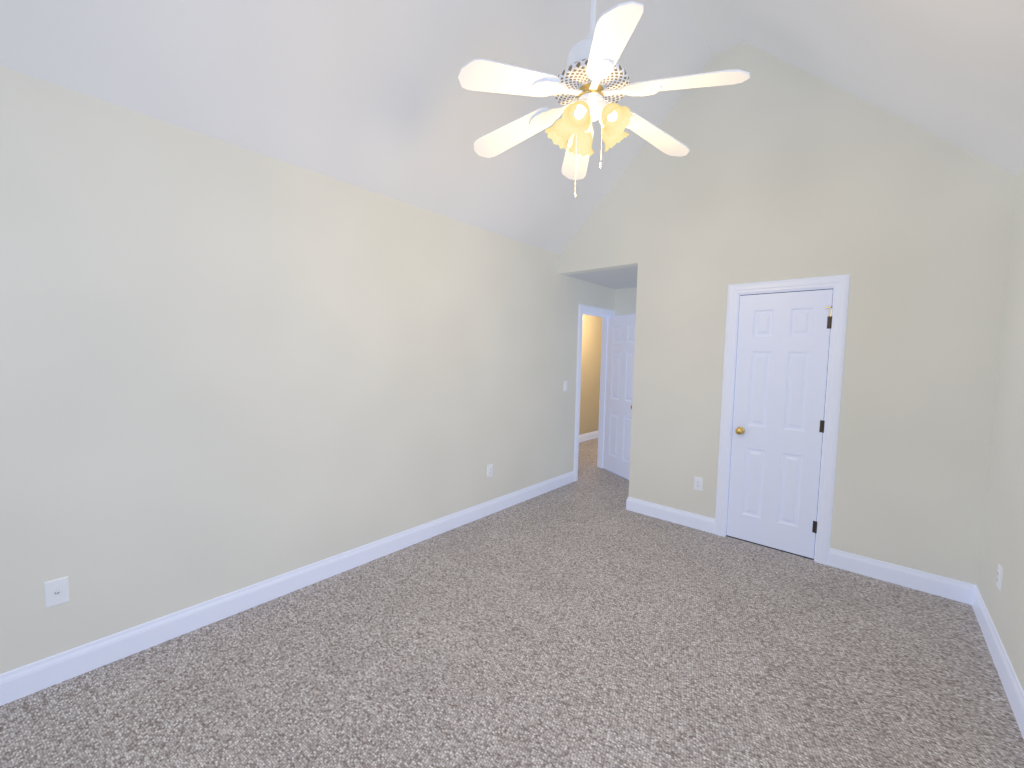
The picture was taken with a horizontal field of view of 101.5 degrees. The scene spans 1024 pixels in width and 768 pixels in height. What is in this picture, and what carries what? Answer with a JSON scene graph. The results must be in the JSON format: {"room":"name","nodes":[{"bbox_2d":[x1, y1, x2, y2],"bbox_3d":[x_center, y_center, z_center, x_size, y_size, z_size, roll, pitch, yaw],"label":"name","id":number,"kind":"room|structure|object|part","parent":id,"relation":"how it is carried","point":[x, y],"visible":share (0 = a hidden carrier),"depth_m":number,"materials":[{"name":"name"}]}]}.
{"room":"empty bedroom","nodes":[
{"label":"empty bedroom","id":0,"kind":"room"},
{"bbox_2d":[0,66,615,673],"bbox_3d":[-0.178,-0.075,3.997,0.120,2.620,9.620,5,5,41],"label":"wall","id":1,"kind":"structure","parent":0,"point":[226,368],"depth_m":2.29,"materials":[{"name":"paint"}]},
{"bbox_2d":[44,576,68,607],"bbox_3d":[-2.028,0.930,1.863,0.016,0.117,0.072,5,5,41],"label":"outlet","id":2,"kind":"object","parent":1,"relation":"attached to","point":[56,591],"visible":1,"depth_m":1.86,"materials":[{"name":"white plastic"}]},
{"bbox_2d":[0,471,573,705],"bbox_3d":[-1.245,1.234,2.791,0.014,0.130,6.062,5,5,41],"label":"baseboard","id":3,"kind":"structure","parent":1,"relation":"attached to","point":[44,673],"depth_m":2.34,"materials":[{"name":"white wood"}]},
{"bbox_2d":[487,464,492,477],"bbox_3d":[-0.207,0.820,3.947,0.009,0.117,0.072,5,5,41],"label":"outlet","id":4,"kind":"object","parent":1,"relation":"attached to","point":[490,470],"visible":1,"depth_m":3.94,"materials":[{"name":"white plastic"}]},
{"bbox_2d":[563,381,566,390],"bbox_3d":[0.620,0.025,4.819,0.014,0.117,0.072,5,5,41],"label":"light switch","id":5,"kind":"object","parent":1,"relation":"attached to","point":[565,386],"visible":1,"depth_m":4.81,"materials":[{"name":"white plastic"}]},
{"bbox_2d":[574,304,614,480],"bbox_3d":[1.012,0.098,5.378,0.160,2.134,0.886,5,5,41],"label":"door frame","id":6,"kind":"structure","parent":1,"relation":"attached to","point":[594,310],"depth_m":5.48,"materials":[{"name":"white wood"}]},
{"bbox_2d":[603,314,635,479],"bbox_3d":[1.392,0.155,5.260,0.638,2.028,0.406,5,5,41],"label":"bedroom door","id":7,"kind":"structure","parent":1,"relation":"in","point":[619,382],"depth_m":5.31,"materials":[{"name":"white wood"}]},
{"bbox_2d":[0,0,713,254],"bbox_3d":[-0.823,-1.964,1.985,1.699,1.627,5.890,5,5,41],"label":"ceiling","id":8,"kind":"structure","parent":0,"point":[373,96],"depth_m":2.40,"materials":[{"name":"paint"}]},
{"bbox_2d":[0,438,1023,767],"bbox_3d":[0.611,1.347,3.378,4.690,0.100,9.620,5,5,41],"label":"floor","id":9,"kind":"structure","parent":0,"point":[586,620],"depth_m":2.01,"materials":[{"name":"beige carpet"}]},
{"bbox_2d":[579,314,601,434],"bbox_3d":[0.537,-0.152,6.639,0.120,2.440,4.700,5,5,41],"label":"wall","id":10,"kind":"structure","parent":0,"point":[590,371],"depth_m":7.56,"materials":[{"name":"paint"}]},
{"bbox_2d":[579,431,597,441],"bbox_3d":[0.564,1.004,6.674,0.014,0.130,4.700,5,5,41],"label":"baseboard","id":11,"kind":"structure","parent":10,"relation":"attached to","point":[588,436],"depth_m":7.61,"materials":[{"name":"white wood"}]},
{"bbox_2d":[566,266,637,288],"bbox_3d":[1.336,-1.265,4.839,0.910,0.100,1.190,5,5,41],"label":"ceiling","id":12,"kind":"structure","parent":0,"point":[621,278],"depth_m":4.77,"materials":[{"name":"paint"}]},
{"bbox_2d":[615,287,636,315],"bbox_3d":[1.744,-0.133,5.410,0.910,2.620,0.120,5,5,41],"label":"wall","id":13,"kind":"structure","parent":0,"point":[625,301],"depth_m":5.50,"materials":[{"name":"paint"}]},
{"bbox_2d":[685,0,743,53],"bbox_3d":[-0.081,-2.695,1.298,0.230,0.100,5.890,5,5,41],"label":"ceiling","id":14,"kind":"structure","parent":0,"point":[717,24],"depth_m":3.17,"materials":[{"name":"paint"}]},
{"bbox_2d":[458,0,749,198],"bbox_3d":[0.377,-1.777,1.929,1.295,1.800,1.248,5,5,41],"label":"ceiling fan","id":15,"kind":"object","parent":14,"relation":"hanging from","point":[588,85],"visible":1,"depth_m":1.87,"materials":[{"name":"white painted metal"},{"name":"brass"},{"name":"glass"}]},
{"bbox_3d":[0.380,-1.959,1.917,0.226,1.435,0.226,5,5,41],"label":"motor","id":16,"kind":"part","parent":15,"relation":"part of","materials":[{"name":"white metal"}]},
{"bbox_2d":[559,41,1016,584],"bbox_3d":[1.776,-0.731,3.609,3.250,4.060,0.120,5,5,41],"label":"wall","id":17,"kind":"structure","parent":0,"point":[781,170],"depth_m":3.01,"materials":[{"name":"paint"}]},
{"bbox_2d":[628,497,714,533],"bbox_3d":[1.466,1.214,3.890,0.789,0.130,0.014,5,5,41],"label":"baseboard","id":18,"kind":"structure","parent":17,"relation":"attached to","point":[689,519],"depth_m":3.86,"materials":[{"name":"white wood"}]},
{"bbox_2d":[694,476,702,490],"bbox_3d":[1.654,0.887,3.712,0.072,0.117,0.009,5,5,41],"label":"outlet","id":19,"kind":"object","parent":17,"relation":"attached to","point":[698,483],"visible":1,"depth_m":3.71,"materials":[{"name":"white plastic"}]},
{"bbox_2d":[714,274,849,564],"bbox_3d":[2.105,0.261,3.331,0.792,2.134,0.180,5,5,41],"label":"closet door","id":20,"kind":"structure","parent":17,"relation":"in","point":[733,409],"depth_m":3.28,"materials":[{"name":"white wood"}]},
{"bbox_2d":[828,548,967,603],"bbox_3d":[2.621,1.306,2.883,0.699,0.130,0.014,5,5,41],"label":"baseboard","id":21,"kind":"structure","parent":17,"relation":"attached to","point":[952,589],"depth_m":2.85,"materials":[{"name":"white wood"}]},
{"bbox_2d":[728,0,1023,175],"bbox_3d":[0.628,-1.848,0.719,1.699,1.627,5.890,5,5,41],"label":"ceiling","id":22,"kind":"structure","parent":0,"point":[951,71],"depth_m":2.26,"materials":[{"name":"paint"}]},
{"bbox_2d":[977,168,1023,690],"bbox_3d":[1.130,0.199,0.384,0.120,2.620,5.890,5,5,41],"label":"wall","id":23,"kind":"structure","parent":0,"point":[1002,540],"depth_m":2.24,"materials":[{"name":"paint"}]},
{"bbox_2d":[968,583,1023,738],"bbox_3d":[1.054,1.437,0.513,0.014,0.130,5.650,5,5,41],"label":"baseboard","id":24,"kind":"structure","parent":23,"relation":"attached to","point":[1013,689],"depth_m":2.06,"materials":[{"name":"white wood"}]},
{"bbox_2d":[996,564,1002,590],"bbox_3d":[2.561,1.016,2.199,0.009,0.117,0.072,5,5,41],"label":"outlet","id":25,"kind":"object","parent":23,"relation":"attached to","point":[999,577],"visible":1,"depth_m":2.19,"materials":[{"name":"white plastic"}]}
]}

